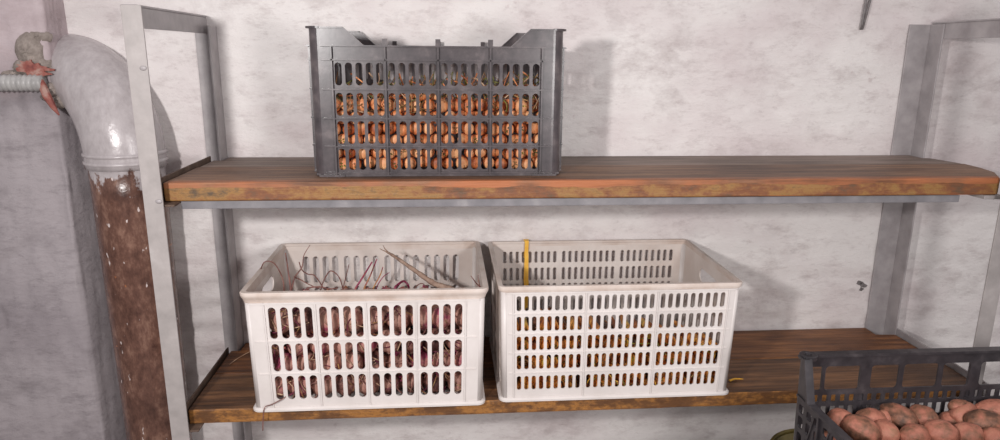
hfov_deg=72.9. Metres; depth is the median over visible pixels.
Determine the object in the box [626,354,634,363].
carrot
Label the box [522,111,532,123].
carrot
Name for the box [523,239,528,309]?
strap
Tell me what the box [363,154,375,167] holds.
potato
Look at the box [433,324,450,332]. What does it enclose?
beet
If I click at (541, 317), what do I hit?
carrot
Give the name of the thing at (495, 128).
carrot
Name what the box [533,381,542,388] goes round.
carrot
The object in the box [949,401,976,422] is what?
potato
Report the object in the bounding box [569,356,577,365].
carrot
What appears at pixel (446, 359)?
beet
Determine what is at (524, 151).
carrot
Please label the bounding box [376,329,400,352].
beet
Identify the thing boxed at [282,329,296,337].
beet
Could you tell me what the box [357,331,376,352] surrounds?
beet
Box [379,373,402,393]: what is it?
beet
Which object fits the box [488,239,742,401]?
plastic crate
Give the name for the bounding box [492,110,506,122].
carrot
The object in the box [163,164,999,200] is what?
shelf board
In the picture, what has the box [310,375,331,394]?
beet
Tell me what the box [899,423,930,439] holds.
potato
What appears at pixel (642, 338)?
carrots
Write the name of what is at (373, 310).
beet
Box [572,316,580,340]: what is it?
carrot
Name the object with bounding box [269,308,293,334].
beet
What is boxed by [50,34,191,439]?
drain pipe
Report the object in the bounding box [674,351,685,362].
carrot
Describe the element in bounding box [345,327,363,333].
beet
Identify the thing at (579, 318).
carrot
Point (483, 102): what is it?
carrot
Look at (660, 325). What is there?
carrot
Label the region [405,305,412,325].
beet
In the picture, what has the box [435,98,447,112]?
carrot
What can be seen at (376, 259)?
rootlet
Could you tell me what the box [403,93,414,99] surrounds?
carrot
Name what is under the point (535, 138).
carrot
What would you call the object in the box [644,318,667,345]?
carrot
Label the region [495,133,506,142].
carrot
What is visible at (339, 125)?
carrot
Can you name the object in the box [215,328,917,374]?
shelf board
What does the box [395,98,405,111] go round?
carrot
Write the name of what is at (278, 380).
beet
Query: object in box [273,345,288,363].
beet
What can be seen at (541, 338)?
carrot
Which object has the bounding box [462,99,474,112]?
carrot
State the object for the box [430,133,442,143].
carrot
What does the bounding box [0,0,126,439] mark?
wall
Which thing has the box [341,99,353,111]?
carrot
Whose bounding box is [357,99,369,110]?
carrot
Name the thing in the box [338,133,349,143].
carrot
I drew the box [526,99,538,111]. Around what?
carrot
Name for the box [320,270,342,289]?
rootlet
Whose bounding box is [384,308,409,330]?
beet
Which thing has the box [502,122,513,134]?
carrot
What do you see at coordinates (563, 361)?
carrot
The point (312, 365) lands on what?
beet
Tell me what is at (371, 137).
carrot
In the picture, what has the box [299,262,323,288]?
rootlet
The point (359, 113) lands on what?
carrot
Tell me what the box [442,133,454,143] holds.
carrot
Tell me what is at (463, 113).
carrot
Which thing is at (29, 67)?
paint
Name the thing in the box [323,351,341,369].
beet
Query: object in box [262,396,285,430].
root
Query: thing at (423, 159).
potato
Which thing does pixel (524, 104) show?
carrot
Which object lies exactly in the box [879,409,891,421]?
potato
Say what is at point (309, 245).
rootlet
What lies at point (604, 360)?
carrot
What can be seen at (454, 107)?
carrot
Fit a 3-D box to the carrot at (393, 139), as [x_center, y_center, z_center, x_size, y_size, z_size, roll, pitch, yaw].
[-0.272,-0.217,1.791,0.031,0.031,0.142,-1,14,-6]
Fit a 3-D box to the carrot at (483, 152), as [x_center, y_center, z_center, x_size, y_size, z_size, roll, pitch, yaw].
[-0.054,-0.193,1.821,0.030,0.030,0.154,0,14,-3]
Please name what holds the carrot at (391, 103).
on the carrot at (381, 113)
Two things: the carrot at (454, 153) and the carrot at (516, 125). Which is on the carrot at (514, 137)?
the carrot at (516, 125)
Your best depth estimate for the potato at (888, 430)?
1.46 m
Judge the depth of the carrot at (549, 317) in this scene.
1.82 m
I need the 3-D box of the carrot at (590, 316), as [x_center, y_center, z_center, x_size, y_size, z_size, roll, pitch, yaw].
[0.261,0.293,1.895,0.027,0.027,0.180,-1,14,-7]
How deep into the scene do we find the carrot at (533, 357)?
1.82 m
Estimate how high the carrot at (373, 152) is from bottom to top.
0.031 m
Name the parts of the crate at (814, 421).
panel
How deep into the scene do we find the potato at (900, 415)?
1.50 m
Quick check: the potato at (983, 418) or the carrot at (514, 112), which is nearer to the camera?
the potato at (983, 418)
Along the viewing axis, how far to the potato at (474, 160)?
1.75 m
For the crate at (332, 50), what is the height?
0.367 m
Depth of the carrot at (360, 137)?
1.72 m
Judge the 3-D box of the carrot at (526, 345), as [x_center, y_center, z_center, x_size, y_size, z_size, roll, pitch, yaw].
[0.059,0.319,1.888,0.026,0.027,0.179,-1,14,-5]
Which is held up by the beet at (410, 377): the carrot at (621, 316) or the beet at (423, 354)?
the beet at (423, 354)
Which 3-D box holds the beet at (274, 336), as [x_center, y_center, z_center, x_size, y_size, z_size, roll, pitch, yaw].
[-0.591,0.321,1.765,0.064,0.063,0.064,-9,17,-33]
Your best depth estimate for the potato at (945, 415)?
1.53 m
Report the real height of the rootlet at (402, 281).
0.055 m
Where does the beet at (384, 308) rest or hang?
on the beet
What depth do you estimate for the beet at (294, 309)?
1.80 m
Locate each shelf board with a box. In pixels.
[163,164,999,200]
[189,358,965,423]
[201,155,959,166]
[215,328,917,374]
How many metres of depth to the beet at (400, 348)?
1.84 m
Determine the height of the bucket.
0.346 m
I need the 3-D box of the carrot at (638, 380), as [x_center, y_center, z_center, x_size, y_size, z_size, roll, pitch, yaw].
[0.375,0.433,1.945,0.027,0.027,0.180,0,14,-2]
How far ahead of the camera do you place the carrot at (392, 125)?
1.72 m
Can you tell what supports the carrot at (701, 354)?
in the plastic crate at (719, 299)
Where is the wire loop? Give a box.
[860,0,870,29]
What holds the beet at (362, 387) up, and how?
in the plastic crate at (258, 303)
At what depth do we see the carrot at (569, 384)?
1.85 m
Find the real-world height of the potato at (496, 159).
0.033 m
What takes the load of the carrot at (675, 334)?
in the plastic crate at (719, 299)
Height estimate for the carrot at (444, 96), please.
0.107 m
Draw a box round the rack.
[120,4,999,439]
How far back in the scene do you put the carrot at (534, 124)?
1.74 m
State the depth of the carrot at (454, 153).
1.74 m
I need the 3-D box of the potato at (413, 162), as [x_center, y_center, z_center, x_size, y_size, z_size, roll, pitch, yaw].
[-0.241,-0.161,1.814,0.032,0.032,0.142,-1,14,-7]
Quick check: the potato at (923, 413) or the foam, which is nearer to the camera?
the potato at (923, 413)
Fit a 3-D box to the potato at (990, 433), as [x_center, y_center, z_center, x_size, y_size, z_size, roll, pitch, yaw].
[1.065,0.467,1.448,0.065,0.050,0.055,-1,14,-5]
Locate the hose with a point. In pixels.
(10, 82)
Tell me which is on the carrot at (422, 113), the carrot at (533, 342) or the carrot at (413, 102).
the carrot at (413, 102)
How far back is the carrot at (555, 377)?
1.84 m
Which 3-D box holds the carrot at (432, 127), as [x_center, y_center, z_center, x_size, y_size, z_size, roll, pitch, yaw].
[-0.190,-0.249,1.797,0.032,0.033,0.141,-1,14,-7]
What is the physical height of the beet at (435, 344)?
0.066 m
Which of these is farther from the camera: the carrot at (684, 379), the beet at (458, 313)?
the carrot at (684, 379)
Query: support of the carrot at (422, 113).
in the crate at (332, 50)
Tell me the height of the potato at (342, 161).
0.034 m
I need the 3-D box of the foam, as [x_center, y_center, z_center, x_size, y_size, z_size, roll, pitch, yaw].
[-1.275,-0.407,1.827,0.176,0.213,0.039,-1,14,-5]
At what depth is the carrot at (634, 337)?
1.84 m
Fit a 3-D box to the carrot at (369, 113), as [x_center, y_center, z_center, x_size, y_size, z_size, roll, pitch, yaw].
[-0.343,-0.275,1.780,0.030,0.030,0.154,-2,14,-10]
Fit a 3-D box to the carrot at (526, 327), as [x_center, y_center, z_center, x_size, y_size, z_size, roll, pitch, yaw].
[0.062,0.273,1.869,0.024,0.024,0.167,0,14,-3]
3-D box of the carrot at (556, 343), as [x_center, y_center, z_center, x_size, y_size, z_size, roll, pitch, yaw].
[0.138,0.318,1.892,0.025,0.026,0.176,-1,14,-6]
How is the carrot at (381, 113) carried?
on the carrot at (380, 125)
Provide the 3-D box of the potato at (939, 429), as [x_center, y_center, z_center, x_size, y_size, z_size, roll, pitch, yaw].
[0.952,0.459,1.462,0.066,0.051,0.061,7,15,25]
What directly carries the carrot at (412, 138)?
in the crate at (332, 50)
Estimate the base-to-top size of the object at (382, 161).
0.032 m
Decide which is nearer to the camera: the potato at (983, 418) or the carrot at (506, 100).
the potato at (983, 418)
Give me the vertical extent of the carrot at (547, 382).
0.027 m
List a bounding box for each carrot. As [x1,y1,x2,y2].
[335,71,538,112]
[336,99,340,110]
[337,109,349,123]
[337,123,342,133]
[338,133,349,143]
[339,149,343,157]
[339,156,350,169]
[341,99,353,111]
[342,122,354,135]
[344,149,355,157]
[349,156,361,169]
[350,111,363,123]
[350,134,363,143]
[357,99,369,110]
[358,122,373,134]
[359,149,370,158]
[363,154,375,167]
[364,132,374,143]
[368,110,373,123]
[370,98,382,109]
[370,123,382,134]
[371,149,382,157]
[378,110,383,122]
[378,131,384,143]
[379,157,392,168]
[382,98,393,110]
[383,121,395,134]
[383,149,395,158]
[390,110,403,123]
[390,133,401,143]
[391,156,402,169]
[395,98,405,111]
[396,122,406,135]
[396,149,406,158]
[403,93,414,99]
[403,133,414,143]
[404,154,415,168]
[409,101,421,110]
[410,121,421,134]
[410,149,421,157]
[415,93,425,100]
[416,133,426,143]
[420,111,425,122]
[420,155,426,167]
[422,149,434,157]
[423,99,434,110]
[423,122,434,134]
[430,110,441,123]
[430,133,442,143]
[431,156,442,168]
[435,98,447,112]
[436,122,447,134]
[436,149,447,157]
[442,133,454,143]
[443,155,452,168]
[447,121,457,133]
[451,98,461,110]
[451,148,457,157]
[456,93,467,100]
[456,110,467,123]
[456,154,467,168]
[461,122,473,134]
[461,131,467,143]
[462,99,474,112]
[464,148,474,157]
[471,110,477,122]
[471,134,481,143]
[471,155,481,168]
[473,98,486,110]
[474,123,486,135]
[475,148,485,156]
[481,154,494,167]
[482,109,494,115]
[482,132,493,143]
[486,99,498,111]
[486,122,498,135]
[486,148,498,156]
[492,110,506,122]
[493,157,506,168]
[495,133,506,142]
[502,99,514,110]
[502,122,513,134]
[502,148,513,158]
[504,110,518,123]
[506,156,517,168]
[512,122,526,134]
[512,134,517,142]
[514,99,527,112]
[514,148,526,157]
[517,377,520,388]
[519,309,528,330]
[519,324,528,349]
[519,356,527,365]
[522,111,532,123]
[522,134,532,142]
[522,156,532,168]
[525,122,537,133]
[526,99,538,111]
[526,148,537,157]
[526,308,535,330]
[527,355,535,366]
[528,339,535,349]
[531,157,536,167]
[533,133,537,142]
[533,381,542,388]
[534,317,543,342]
[539,340,548,348]
[539,358,548,366]
[540,308,549,330]
[542,376,549,387]
[547,355,557,364]
[548,306,566,329]
[548,308,558,329]
[548,322,558,347]
[548,375,557,381]
[558,338,565,348]
[561,354,565,364]
[562,379,571,387]
[563,316,578,329]
[569,340,578,347]
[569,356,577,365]
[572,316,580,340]
[578,316,591,339]
[587,374,596,380]
[588,354,597,364]
[589,315,604,339]
[589,338,598,347]
[596,320,606,347]
[596,374,604,380]
[598,315,613,339]
[598,353,605,364]
[601,379,610,386]
[605,320,618,346]
[609,345,616,363]
[611,316,621,338]
[616,355,626,363]
[616,373,625,380]
[618,337,628,346]
[619,315,633,337]
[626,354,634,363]
[628,334,635,346]
[630,378,639,385]
[633,319,643,337]
[633,352,646,363]
[639,336,648,345]
[641,316,650,337]
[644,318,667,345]
[656,354,665,361]
[659,324,675,345]
[664,352,674,362]
[674,320,697,345]
[674,333,688,353]
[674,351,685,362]
[676,375,685,383]
[679,345,694,361]
[684,324,709,352]
[684,371,693,378]
[693,351,702,361]
[696,332,717,352]
[706,352,714,360]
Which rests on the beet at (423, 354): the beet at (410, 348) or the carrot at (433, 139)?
the beet at (410, 348)
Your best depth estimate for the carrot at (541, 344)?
1.81 m
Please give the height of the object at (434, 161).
0.033 m
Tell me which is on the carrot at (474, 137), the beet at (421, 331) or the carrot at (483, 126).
the carrot at (483, 126)
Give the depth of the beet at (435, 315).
1.76 m
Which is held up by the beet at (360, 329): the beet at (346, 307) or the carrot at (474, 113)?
the beet at (346, 307)
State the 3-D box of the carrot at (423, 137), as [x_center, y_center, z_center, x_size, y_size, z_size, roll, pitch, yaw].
[-0.197,-0.217,1.798,0.031,0.032,0.155,1,14,2]
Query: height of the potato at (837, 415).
0.051 m
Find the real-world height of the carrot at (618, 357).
0.025 m
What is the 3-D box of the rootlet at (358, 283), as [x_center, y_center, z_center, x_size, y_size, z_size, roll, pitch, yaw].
[-0.391,0.172,1.927,0.060,0.115,0.019,-1,14,-5]
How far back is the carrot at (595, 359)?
1.84 m
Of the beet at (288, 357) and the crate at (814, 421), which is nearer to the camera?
the crate at (814, 421)
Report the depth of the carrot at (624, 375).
1.85 m
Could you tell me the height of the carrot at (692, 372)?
0.028 m
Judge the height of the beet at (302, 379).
0.068 m
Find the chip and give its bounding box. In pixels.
[856,281,866,290]
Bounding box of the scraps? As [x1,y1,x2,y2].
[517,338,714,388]
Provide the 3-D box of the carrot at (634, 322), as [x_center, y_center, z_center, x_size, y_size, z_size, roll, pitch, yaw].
[0.381,0.293,1.902,0.024,0.025,0.158,1,14,2]
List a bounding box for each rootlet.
[261,261,284,290]
[285,253,291,290]
[291,245,309,290]
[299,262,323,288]
[305,286,337,290]
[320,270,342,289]
[354,262,371,289]
[363,259,376,289]
[394,280,409,288]
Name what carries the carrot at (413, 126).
in the crate at (332, 50)
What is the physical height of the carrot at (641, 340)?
0.025 m
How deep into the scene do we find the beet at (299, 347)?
1.75 m
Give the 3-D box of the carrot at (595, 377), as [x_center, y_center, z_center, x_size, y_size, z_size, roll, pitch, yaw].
[0.251,0.413,1.924,0.024,0.025,0.176,0,14,-2]
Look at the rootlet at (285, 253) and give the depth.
1.83 m
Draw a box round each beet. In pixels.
[268,304,461,397]
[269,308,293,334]
[270,331,286,354]
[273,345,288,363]
[274,352,296,376]
[275,376,288,396]
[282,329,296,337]
[287,331,309,355]
[289,376,311,396]
[292,307,309,323]
[293,309,313,334]
[297,353,315,375]
[309,331,328,354]
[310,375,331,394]
[320,309,339,333]
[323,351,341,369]
[334,328,352,353]
[335,306,349,326]
[336,374,354,395]
[341,351,363,374]
[343,308,362,329]
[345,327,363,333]
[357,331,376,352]
[359,374,378,396]
[360,345,378,359]
[362,307,385,331]
[364,351,386,373]
[374,324,387,335]
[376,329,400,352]
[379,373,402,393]
[382,305,400,323]
[383,346,401,356]
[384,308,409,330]
[387,350,408,373]
[401,329,423,351]
[401,372,423,392]
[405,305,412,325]
[408,350,432,366]
[409,306,427,329]
[410,326,427,334]
[421,372,446,392]
[423,328,445,352]
[424,304,438,312]
[432,306,450,327]
[432,349,450,372]
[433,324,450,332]
[445,329,461,349]
[446,371,461,391]
[448,304,461,322]
[454,350,461,365]
[455,307,461,326]
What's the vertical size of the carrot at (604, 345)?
0.025 m
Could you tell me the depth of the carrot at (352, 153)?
1.72 m
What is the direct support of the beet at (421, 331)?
on the beet
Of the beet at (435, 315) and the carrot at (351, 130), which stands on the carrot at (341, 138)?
the carrot at (351, 130)
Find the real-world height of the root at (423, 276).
0.134 m
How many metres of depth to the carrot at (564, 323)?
1.82 m
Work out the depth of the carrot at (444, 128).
1.73 m
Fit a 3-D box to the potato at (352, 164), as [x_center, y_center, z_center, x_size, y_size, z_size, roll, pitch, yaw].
[-0.382,-0.157,1.798,0.032,0.032,0.157,0,14,-10]
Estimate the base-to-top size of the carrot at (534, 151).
0.035 m
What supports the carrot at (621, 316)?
in the plastic crate at (719, 299)
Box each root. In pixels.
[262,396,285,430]
[381,246,453,287]
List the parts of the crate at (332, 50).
panel, panel, panel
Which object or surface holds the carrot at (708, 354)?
in the plastic crate at (719, 299)
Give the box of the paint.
[16,60,59,115]
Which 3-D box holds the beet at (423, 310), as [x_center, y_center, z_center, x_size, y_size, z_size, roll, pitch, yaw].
[-0.207,0.256,1.778,0.060,0.075,0.059,1,14,1]
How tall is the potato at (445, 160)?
0.030 m
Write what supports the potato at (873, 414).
on the potato
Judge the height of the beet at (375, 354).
0.067 m
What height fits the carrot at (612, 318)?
0.025 m
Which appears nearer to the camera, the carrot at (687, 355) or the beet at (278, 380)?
the beet at (278, 380)
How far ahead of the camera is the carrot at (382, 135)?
1.72 m
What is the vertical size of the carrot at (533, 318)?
0.028 m
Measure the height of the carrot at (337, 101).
0.033 m
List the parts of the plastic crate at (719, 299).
panel, panel, panel, panel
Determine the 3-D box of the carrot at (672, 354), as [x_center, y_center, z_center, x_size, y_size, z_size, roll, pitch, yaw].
[0.459,0.362,1.929,0.028,0.028,0.180,-2,14,-10]
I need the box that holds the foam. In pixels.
[1,31,63,108]
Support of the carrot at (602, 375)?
in the plastic crate at (719, 299)
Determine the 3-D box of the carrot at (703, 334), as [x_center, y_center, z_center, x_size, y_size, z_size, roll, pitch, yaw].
[0.589,0.337,1.930,0.027,0.027,0.164,-1,14,-5]
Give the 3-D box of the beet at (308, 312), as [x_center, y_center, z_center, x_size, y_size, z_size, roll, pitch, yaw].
[-0.505,0.263,1.756,0.060,0.073,0.061,1,14,4]
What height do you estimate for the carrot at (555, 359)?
0.024 m
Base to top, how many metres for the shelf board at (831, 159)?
0.044 m
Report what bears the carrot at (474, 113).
on the carrot at (483, 126)
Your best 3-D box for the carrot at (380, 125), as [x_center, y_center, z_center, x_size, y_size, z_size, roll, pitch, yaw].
[-0.316,-0.245,1.781,0.032,0.032,0.141,0,14,-2]
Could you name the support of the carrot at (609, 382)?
in the plastic crate at (719, 299)
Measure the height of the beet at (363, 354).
0.070 m
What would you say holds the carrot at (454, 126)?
in the crate at (332, 50)
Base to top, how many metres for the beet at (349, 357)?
0.072 m
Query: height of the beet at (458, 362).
0.065 m
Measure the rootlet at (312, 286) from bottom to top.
0.053 m
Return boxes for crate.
[239,241,488,411]
[305,26,565,176]
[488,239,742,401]
[793,346,999,439]
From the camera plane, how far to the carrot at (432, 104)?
1.72 m
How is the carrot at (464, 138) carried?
in the crate at (332, 50)
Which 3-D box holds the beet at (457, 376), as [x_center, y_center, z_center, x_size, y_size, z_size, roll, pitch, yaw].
[-0.114,0.434,1.830,0.063,0.060,0.063,5,14,17]
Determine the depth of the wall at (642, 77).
2.13 m
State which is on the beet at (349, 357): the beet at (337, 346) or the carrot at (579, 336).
the beet at (337, 346)
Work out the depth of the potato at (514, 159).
1.77 m
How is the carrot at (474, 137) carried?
on the carrot at (473, 150)
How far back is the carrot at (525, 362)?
1.83 m
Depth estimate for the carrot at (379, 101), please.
1.70 m
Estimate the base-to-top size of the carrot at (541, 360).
0.027 m
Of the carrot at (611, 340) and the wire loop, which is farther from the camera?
the wire loop
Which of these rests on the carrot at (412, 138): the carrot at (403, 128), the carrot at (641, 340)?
the carrot at (403, 128)
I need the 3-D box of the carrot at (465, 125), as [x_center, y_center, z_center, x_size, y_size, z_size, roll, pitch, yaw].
[-0.091,-0.249,1.801,0.031,0.031,0.142,-2,14,-9]
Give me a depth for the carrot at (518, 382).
1.84 m
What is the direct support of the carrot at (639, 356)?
in the plastic crate at (719, 299)
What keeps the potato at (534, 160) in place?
in the crate at (332, 50)
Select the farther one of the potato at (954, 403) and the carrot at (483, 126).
the carrot at (483, 126)
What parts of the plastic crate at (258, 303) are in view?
panel, panel, panel, panel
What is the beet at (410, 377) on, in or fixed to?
in the plastic crate at (258, 303)
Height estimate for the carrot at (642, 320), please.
0.026 m
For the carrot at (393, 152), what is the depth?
1.73 m
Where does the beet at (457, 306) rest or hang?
on the beet
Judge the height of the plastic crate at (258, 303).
0.328 m
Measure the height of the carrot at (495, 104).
0.032 m
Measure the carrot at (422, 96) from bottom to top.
0.032 m
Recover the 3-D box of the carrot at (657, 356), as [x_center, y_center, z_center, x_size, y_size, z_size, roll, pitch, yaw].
[0.436,0.363,1.928,0.025,0.025,0.176,-1,14,-5]
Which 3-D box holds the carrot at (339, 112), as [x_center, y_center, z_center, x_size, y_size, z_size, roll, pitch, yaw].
[-0.409,-0.274,1.768,0.034,0.035,0.147,-2,14,-10]
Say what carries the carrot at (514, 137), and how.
in the crate at (332, 50)
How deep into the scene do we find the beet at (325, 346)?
1.76 m
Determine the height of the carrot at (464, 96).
0.033 m
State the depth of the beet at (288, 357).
1.76 m
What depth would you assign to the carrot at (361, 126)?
1.71 m
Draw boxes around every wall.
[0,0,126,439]
[63,0,999,439]
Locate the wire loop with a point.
(864, 15)
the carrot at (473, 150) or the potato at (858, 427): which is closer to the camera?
the potato at (858, 427)
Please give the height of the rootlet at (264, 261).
0.116 m
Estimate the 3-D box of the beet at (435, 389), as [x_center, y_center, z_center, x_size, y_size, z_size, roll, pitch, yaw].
[-0.178,0.434,1.828,0.063,0.064,0.065,-8,16,-32]
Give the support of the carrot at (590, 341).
in the plastic crate at (719, 299)
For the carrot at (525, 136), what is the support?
on the carrot at (534, 151)
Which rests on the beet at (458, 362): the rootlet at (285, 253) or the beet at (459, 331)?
the beet at (459, 331)
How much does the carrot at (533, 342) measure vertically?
0.026 m
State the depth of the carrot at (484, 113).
1.73 m
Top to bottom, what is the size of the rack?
1.473 m
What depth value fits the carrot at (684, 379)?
1.87 m
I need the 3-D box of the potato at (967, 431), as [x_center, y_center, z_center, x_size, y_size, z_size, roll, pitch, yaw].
[1.011,0.464,1.462,0.062,0.052,0.055,4,14,15]
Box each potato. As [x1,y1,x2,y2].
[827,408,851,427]
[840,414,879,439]
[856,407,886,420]
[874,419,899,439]
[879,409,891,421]
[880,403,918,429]
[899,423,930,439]
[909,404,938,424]
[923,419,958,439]
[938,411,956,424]
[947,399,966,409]
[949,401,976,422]
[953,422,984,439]
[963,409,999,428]
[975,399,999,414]
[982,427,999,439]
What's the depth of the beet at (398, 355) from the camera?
1.78 m
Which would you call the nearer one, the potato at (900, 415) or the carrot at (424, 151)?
the potato at (900, 415)
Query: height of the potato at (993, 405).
0.051 m
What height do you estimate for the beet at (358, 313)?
0.061 m
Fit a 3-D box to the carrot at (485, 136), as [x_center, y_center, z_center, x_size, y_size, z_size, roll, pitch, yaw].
[-0.036,-0.221,1.810,0.030,0.031,0.155,-1,14,-5]
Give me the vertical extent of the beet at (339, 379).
0.076 m
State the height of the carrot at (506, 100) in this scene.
0.031 m
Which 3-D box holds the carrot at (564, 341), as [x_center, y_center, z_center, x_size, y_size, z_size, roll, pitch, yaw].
[0.165,0.319,1.888,0.027,0.027,0.152,-1,14,-7]
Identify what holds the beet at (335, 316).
on the beet at (337, 346)
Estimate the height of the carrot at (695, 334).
0.028 m
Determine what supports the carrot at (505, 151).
on the potato at (514, 159)
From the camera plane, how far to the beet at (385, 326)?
1.83 m
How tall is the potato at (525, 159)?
0.030 m
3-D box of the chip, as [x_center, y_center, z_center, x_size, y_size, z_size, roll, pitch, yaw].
[1.235,0.224,2.313,0.038,0.036,0.008,-1,14,-5]
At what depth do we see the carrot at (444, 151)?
1.75 m
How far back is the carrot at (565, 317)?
1.82 m
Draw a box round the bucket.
[770,429,793,439]
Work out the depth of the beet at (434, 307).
1.83 m
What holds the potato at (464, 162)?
in the crate at (332, 50)
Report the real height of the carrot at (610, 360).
0.024 m
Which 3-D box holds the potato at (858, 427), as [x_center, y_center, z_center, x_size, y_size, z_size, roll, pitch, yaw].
[0.784,0.455,1.475,0.077,0.055,0.062,8,16,29]
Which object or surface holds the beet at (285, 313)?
on the plastic crate at (258, 303)
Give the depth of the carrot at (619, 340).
1.83 m
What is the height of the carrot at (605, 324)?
0.028 m
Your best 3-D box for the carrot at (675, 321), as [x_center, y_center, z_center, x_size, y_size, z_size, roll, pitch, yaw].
[0.523,0.315,1.916,0.027,0.027,0.164,0,14,-4]
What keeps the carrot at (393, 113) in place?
on the carrot at (403, 128)
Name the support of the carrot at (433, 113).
in the crate at (332, 50)
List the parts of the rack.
post, post, rail, post, post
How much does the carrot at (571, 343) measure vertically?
0.025 m
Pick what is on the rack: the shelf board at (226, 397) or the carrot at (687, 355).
the shelf board at (226, 397)
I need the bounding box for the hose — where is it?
[0,74,47,91]

